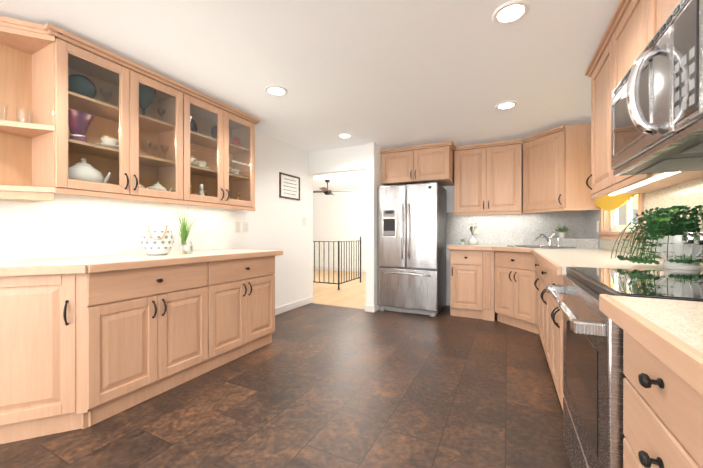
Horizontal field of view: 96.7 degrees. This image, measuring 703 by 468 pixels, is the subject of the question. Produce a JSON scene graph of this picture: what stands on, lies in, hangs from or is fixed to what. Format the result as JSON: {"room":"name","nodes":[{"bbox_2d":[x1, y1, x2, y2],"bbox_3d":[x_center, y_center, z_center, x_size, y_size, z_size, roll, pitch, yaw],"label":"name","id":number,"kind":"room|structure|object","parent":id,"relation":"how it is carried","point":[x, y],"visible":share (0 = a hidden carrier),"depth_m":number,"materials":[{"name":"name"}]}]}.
{"room":"kitchen","nodes":[
{"label":"kitchen","id":0,"kind":"room"},
{"bbox_2d":[0,131,312,307],"bbox_3d":[-2.188,-0.088,1.922,0.120,2.340,6.820,0,0,27],"label":"wall","id":1,"kind":"structure","parent":0,"point":[61,226],"depth_m":3.12,"materials":[{"name":"white paint"}]},
{"bbox_2d":[0,16,71,195],"bbox_3d":[-1.997,-0.742,1.794,0.330,0.927,0.450,0,0,27],"label":"upper cabinet","id":2,"kind":"object","parent":1,"relation":"attached to","point":[41,153],"depth_m":1.92,"materials":[{"name":"brown wood"}]},
{"bbox_2d":[48,36,191,203],"bbox_3d":[-1.724,-0.743,2.341,0.330,0.927,0.886,0,0,27],"label":"upper cabinet","id":3,"kind":"object","parent":1,"relation":"attached to","point":[129,165],"depth_m":2.33,"materials":[{"name":"brown wood"}]},
{"bbox_2d":[0,74,240,199],"bbox_3d":[-1.595,-0.721,2.568,0.248,0.842,1.822,0,0,27],"label":"dishes","id":4,"kind":"object","parent":3,"relation":"in","point":[106,142],"visible":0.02,"depth_m":2.10,"materials":[{"name":"white ceramic"}]},
{"bbox_2d":[180,92,255,209],"bbox_3d":[-1.377,-0.744,3.033,0.330,0.927,0.886,0,0,27],"label":"upper cabinet","id":5,"kind":"object","parent":1,"relation":"attached to","point":[220,153],"depth_m":3.09,"materials":[{"name":"brown wood"}]},
{"bbox_2d":[235,221,239,231],"bbox_3d":[-1.298,-0.082,3.557,0.007,0.120,0.076,0,0,27],"label":"outlet","id":6,"kind":"object","parent":1,"relation":"attached to","point":[237,224],"depth_m":3.55,"materials":[{"name":"white plastic"}]},
{"bbox_2d":[243,222,247,231],"bbox_3d":[-1.239,-0.082,3.673,0.008,0.120,0.076,0,0,27],"label":"outlet","id":7,"kind":"object","parent":1,"relation":"attached to","point":[245,224],"depth_m":3.66,"materials":[{"name":"white plastic"}]},
{"bbox_2d":[279,172,299,200],"bbox_3d":[-0.865,-0.663,4.407,0.020,0.340,0.450,0,0,27],"label":"picture frame","id":8,"kind":"object","parent":1,"relation":"attached to","point":[289,186],"visible":0.98,"depth_m":4.40,"materials":[{"name":"brown wood"}]},
{"bbox_2d":[275,296,313,314],"bbox_3d":[-0.968,1.030,4.218,0.017,0.095,1.654,0,0,27],"label":"baseboard","id":9,"kind":"structure","parent":1,"relation":"attached to","point":[300,303],"depth_m":4.47,"materials":[{"name":"white wood"}]},
{"bbox_2d":[0,269,570,467],"bbox_3d":[-0.913,1.104,3.456,6.670,0.050,10.700,0,0,27],"label":"floor","id":10,"kind":"structure","parent":0,"point":[311,385],"depth_m":1.96,"materials":[{"name":"tile"}]},
{"bbox_2d":[0,277,75,443],"bbox_3d":[-1.880,0.642,1.620,0.698,0.880,0.672,0,0,27],"label":"base cabinet","id":11,"kind":"object","parent":10,"relation":"on","point":[38,317],"depth_m":1.63,"materials":[{"name":"brown wood"}]},
{"bbox_2d":[76,261,219,428],"bbox_3d":[-1.578,0.641,2.224,0.698,0.880,0.872,0,0,27],"label":"base cabinet","id":12,"kind":"object","parent":10,"relation":"on","point":[86,342],"depth_m":1.97,"materials":[{"name":"brown wood"}]},
{"bbox_2d":[0,249,282,280],"bbox_3d":[-1.526,0.186,2.281,0.739,0.047,2.268,0,0,27],"label":"countertop","id":13,"kind":"structure","parent":12,"relation":"on","point":[56,267],"depth_m":1.89,"materials":[{"name":"beige stone"}]},
{"bbox_2d":[141,222,173,254],"bbox_3d":[-1.535,0.037,2.479,0.231,0.255,0.224,0,0,27],"label":"lantern","id":14,"kind":"object","parent":13,"relation":"on","point":[157,238],"visible":1,"depth_m":2.41,"materials":[{"name":"white ceramic"}]},
{"bbox_2d":[163,207,196,252],"bbox_3d":[-1.461,-0.033,2.729,0.285,0.394,0.299,0,0,27],"label":"grass plant","id":15,"kind":"object","parent":13,"relation":"on","point":[184,231],"visible":0.79,"depth_m":2.71,"materials":[{"name":"green plant"}]},
{"bbox_2d":[182,241,192,253],"bbox_3d":[-1.381,0.112,2.611,0.083,0.105,0.103,0,0,27],"label":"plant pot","id":16,"kind":"object","parent":13,"relation":"on","point":[187,248],"visible":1,"depth_m":2.60,"materials":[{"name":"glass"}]},
{"bbox_2d":[220,257,274,365],"bbox_3d":[-1.251,0.640,2.877,0.698,0.880,0.837,0,0,27],"label":"base cabinet","id":17,"kind":"object","parent":10,"relation":"on","point":[247,284],"depth_m":2.75,"materials":[{"name":"brown wood"}]},
{"bbox_2d":[313,241,340,289],"bbox_3d":[-1.087,0.602,6.449,1.936,0.939,0.053,0,0,27],"label":"railing","id":18,"kind":"object","parent":10,"relation":"on","point":[338,283],"depth_m":6.10,"materials":[{"name":"black metal"}]},
{"bbox_2d":[312,302,364,309],"bbox_3d":[-0.193,1.079,4.672,0.990,0.014,0.060,0,0,27],"label":"threshold","id":19,"kind":"object","parent":10,"relation":"on","point":[338,305],"visible":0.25,"depth_m":4.69,"materials":[{"name":"brown wood"}]},
{"bbox_2d":[341,236,360,283],"bbox_3d":[-0.005,0.555,6.500,0.046,1.034,0.993,0,0,27],"label":"railing","id":20,"kind":"object","parent":10,"relation":"on","point":[360,236],"depth_m":6.43,"materials":[{"name":"black metal"}]},
{"bbox_2d":[377,182,445,316],"bbox_3d":[0.871,0.199,4.477,0.830,1.754,0.774,0,0,27],"label":"fridge","id":21,"kind":"object","parent":10,"relation":"on","point":[411,247],"visible":1,"depth_m":4.19,"materials":[{"name":"silver metal"}]},
{"bbox_2d":[450,270,487,319],"bbox_3d":[1.620,0.637,4.269,0.433,0.880,0.622,0,0,27],"label":"base cabinet","id":22,"kind":"object","parent":10,"relation":"on","point":[468,288],"depth_m":3.99,"materials":[{"name":"brown wood"}]},
{"bbox_2d":[492,270,527,330],"bbox_3d":[2.263,0.638,3.706,1.017,0.880,1.054,0,0,27],"label":"base cabinet","id":23,"kind":"object","parent":10,"relation":"on","point":[509,291],"depth_m":3.63,"materials":[{"name":"brown wood"}]},
{"bbox_2d":[448,246,702,273],"bbox_3d":[1.578,0.180,2.956,1.572,0.047,3.006,0,0,27],"label":"countertop","id":24,"kind":"structure","parent":23,"relation":"on","point":[506,259],"depth_m":3.36,"materials":[{"name":"beige stone"}]},
{"bbox_2d":[468,219,477,244],"bbox_3d":[1.722,-0.027,4.428,0.133,0.366,0.120,0,0,27],"label":"tulip vase","id":25,"kind":"object","parent":24,"relation":"on","point":[472,240],"visible":1,"depth_m":4.41,"materials":[{"name":"white ceramic"}]},
{"bbox_2d":[507,233,575,248],"bbox_3d":[2.255,0.074,3.731,0.407,0.167,0.600,0,0,-18],"label":"sink","id":26,"kind":"object","parent":24,"relation":"in","point":[549,245],"visible":0.98,"depth_m":3.72,"materials":[{"name":"silver metal"}]},
{"bbox_2d":[556,225,568,237],"bbox_3d":[2.623,-0.029,3.887,0.162,0.159,0.172,0,0,27],"label":"potted plant","id":27,"kind":"object","parent":24,"relation":"on","point":[562,234],"visible":0.98,"depth_m":3.85,"materials":[{"name":"white ceramic"}]},
{"bbox_2d":[611,205,702,269],"bbox_3d":[1.496,0.013,1.524,0.367,0.296,0.465,0,0,27],"label":"trailing plant","id":28,"kind":"object","parent":24,"relation":"on","point":[668,245],"visible":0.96,"depth_m":1.43,"materials":[{"name":"green plant"}]},
{"bbox_2d":[528,274,539,335],"bbox_3d":[2.067,0.639,2.905,0.651,0.880,0.785,0,0,27],"label":"base cabinet","id":29,"kind":"object","parent":10,"relation":"on","point":[533,279],"depth_m":3.36,"materials":[{"name":"brown wood"}]},
{"bbox_2d":[540,274,547,360],"bbox_3d":[1.790,0.640,2.301,0.607,0.880,0.793,0,0,27],"label":"base cabinet","id":30,"kind":"object","parent":10,"relation":"on","point":[543,277],"depth_m":2.57,"materials":[{"name":"brown wood"}]},
{"bbox_2d":[548,274,640,409],"bbox_3d":[1.504,0.641,1.730,0.607,0.880,0.732,0,0,27],"label":"base cabinet","id":31,"kind":"object","parent":10,"relation":"on","point":[555,314],"depth_m":1.88,"materials":[{"name":"brown wood"}]},
{"bbox_2d":[546,232,702,467],"bbox_3d":[1.102,0.503,1.072,0.674,1.160,0.782,0,0,27],"label":"range","id":32,"kind":"object","parent":10,"relation":"on","point":[594,376],"visible":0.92,"depth_m":1.02,"materials":[{"name":"silver metal"}]},
{"bbox_2d":[612,314,702,467],"bbox_3d":[0.865,0.644,0.452,0.607,0.880,0.518,0,0,27],"label":"base cabinet","id":33,"kind":"object","parent":10,"relation":"on","point":[663,383],"depth_m":0.61,"materials":[{"name":"brown wood"}]},
{"bbox_2d":[608,295,702,385],"bbox_3d":[0.726,0.185,0.217,0.646,0.047,1.072,0,0,27],"label":"countertop","id":34,"kind":"structure","parent":33,"relation":"on","point":[675,327],"depth_m":0.58,"materials":[{"name":"beige stone"}]},
{"bbox_2d":[0,0,619,190],"bbox_3d":[-0.913,-1.291,3.451,6.670,0.060,10.700,0,0,27],"label":"ceiling","id":35,"kind":"structure","parent":0,"point":[387,74],"depth_m":2.24,"materials":[{"name":"white paint"}]},
{"bbox_2d":[265,85,287,95],"bbox_3d":[-0.658,-1.254,2.743,0.194,0.011,0.194,0,0,27],"label":"recessed light","id":36,"kind":"object","parent":35,"relation":"in","point":[273,90],"visible":1,"depth_m":2.73,"materials":[{"name":"white"}]},
{"bbox_2d":[313,180,350,194],"bbox_3d":[-0.564,-1.093,7.358,0.963,0.349,0.963,0,0,-38],"label":"ceiling fan","id":37,"kind":"object","parent":35,"relation":"hanging from","point":[325,191],"visible":0.92,"depth_m":7.29,"materials":[{"name":"brown wood"}]},
{"bbox_2d":[337,133,351,137],"bbox_3d":[-0.086,-1.256,3.999,0.194,0.011,0.194,0,0,27],"label":"recessed light","id":38,"kind":"object","parent":35,"relation":"in","point":[344,135],"visible":0.98,"depth_m":3.99,"materials":[{"name":"white"}]},
{"bbox_2d":[495,101,516,109],"bbox_3d":[1.511,-1.254,3.055,0.194,0.011,0.194,0,0,27],"label":"recessed light","id":39,"kind":"object","parent":35,"relation":"in","point":[506,105],"visible":0.98,"depth_m":3.05,"materials":[{"name":"white"}]},
{"bbox_2d":[492,0,529,24],"bbox_3d":[0.902,-1.252,1.772,0.194,0.011,0.194,0,0,27],"label":"recessed light","id":40,"kind":"object","parent":35,"relation":"in","point":[510,12],"visible":1,"depth_m":1.77,"materials":[{"name":"white"}]},
{"bbox_2d":[309,144,365,175],"bbox_3d":[-0.193,-1.094,4.668,0.990,0.340,0.120,0,0,27],"label":"wall","id":41,"kind":"structure","parent":0,"point":[341,160],"depth_m":4.61,"materials":[{"name":"white paint"}]},
{"bbox_2d":[313,188,365,268],"bbox_3d":[0.290,-0.102,8.789,4.050,2.340,0.120,0,0,27],"label":"wall","id":42,"kind":"structure","parent":0,"point":[339,216],"depth_m":9.03,"materials":[{"name":"white paint"}]},
{"bbox_2d":[313,266,365,272],"bbox_3d":[0.256,1.021,8.734,3.780,0.095,0.014,0,0,27],"label":"baseboard","id":43,"kind":"structure","parent":42,"relation":"attached to","point":[316,267],"depth_m":9.07,"materials":[{"name":"white wood"}]},
{"bbox_2d":[366,142,383,310],"bbox_3d":[0.451,-0.094,4.717,0.120,2.340,0.880,0,0,27],"label":"wall","id":44,"kind":"structure","parent":0,"point":[373,168],"depth_m":4.33,"materials":[{"name":"white paint"}]},
{"bbox_2d":[365,304,374,311],"bbox_3d":[1.072,1.026,6.117,0.020,0.095,3.964,0,0,27],"label":"baseboard","id":45,"kind":"structure","parent":44,"relation":"attached to","point":[367,307],"depth_m":4.32,"materials":[{"name":"white wood"}]},
{"bbox_2d":[442,141,522,305],"bbox_3d":[1.846,-0.093,4.578,2.740,2.340,0.120,0,0,27],"label":"wall","id":46,"kind":"structure","parent":0,"point":[449,198],"depth_m":4.71,"materials":[{"name":"white paint"}]},
{"bbox_2d":[380,123,599,215],"bbox_3d":[1.646,-0.733,4.196,2.562,0.950,0.726,0,0,27],"label":"upper cabinet","id":47,"kind":"object","parent":46,"relation":"attached to","point":[549,170],"visible":1,"depth_m":4.05,"materials":[{"name":"brown wood"}]},
{"bbox_3d":[1.361,-0.086,0.611,0.120,2.340,7.650,0,0,27],"label":"wall","id":48,"kind":"structure","parent":0,"visible":0},
{"bbox_2d":[446,211,581,244],"bbox_3d":[2.185,-0.083,4.338,1.680,0.480,0.006,0,0,27],"label":"backsplash","id":49,"kind":"structure","parent":48,"relation":"attached to","point":[507,229],"depth_m":4.32,"materials":[{"name":"tile"}]},
{"bbox_2d":[473,225,477,233],"bbox_3d":[1.797,-0.063,4.524,0.076,0.120,0.007,0,0,27],"label":"outlet","id":50,"kind":"object","parent":49,"relation":"attached to","point":[475,230],"depth_m":4.52,"materials":[{"name":"white plastic"}]},
{"bbox_2d":[595,193,643,241],"bbox_3d":[2.395,-0.465,2.760,0.153,1.040,1.190,0,0,27],"label":"kitchen window","id":51,"kind":"structure","parent":48,"relation":"in","point":[608,206],"depth_m":2.83,"materials":[{"name":"brown wood"}]},
{"bbox_2d":[589,40,661,195],"bbox_3d":[1.801,-0.747,2.002,0.320,0.917,0.587,0,0,27],"label":"upper cabinet","id":52,"kind":"object","parent":48,"relation":"attached to","point":[597,73],"depth_m":2.14,"materials":[{"name":"brown wood"}]},
{"bbox_2d":[582,177,702,265],"bbox_3d":[1.792,-0.078,1.614,0.006,0.480,5.230,0,0,27],"label":"backsplash","id":53,"kind":"structure","parent":48,"relation":"attached to","point":[690,193],"depth_m":2.05,"materials":[{"name":"stone"}]},
{"bbox_2d":[605,0,702,187],"bbox_3d":[1.580,-0.746,1.560,0.320,0.917,0.649,0,0,27],"label":"upper cabinet","id":54,"kind":"object","parent":48,"relation":"attached to","point":[632,28],"depth_m":1.69,"materials":[{"name":"brown wood"}]},
{"bbox_2d":[649,0,679,41],"bbox_3d":[1.289,-0.933,0.976,0.320,0.542,0.780,0,0,27],"label":"upper cabinet","id":55,"kind":"object","parent":48,"relation":"attached to","point":[659,10],"depth_m":1.30,"materials":[{"name":"brown wood"}]},
{"bbox_2d":[611,0,702,175],"bbox_3d":[1.195,-0.460,1.024,0.530,0.394,0.760,0,0,27],"label":"microwave","id":56,"kind":"object","parent":55,"relation":"attached to","point":[657,112],"visible":1,"depth_m":0.98,"materials":[{"name":"silver metal"}]}
]}

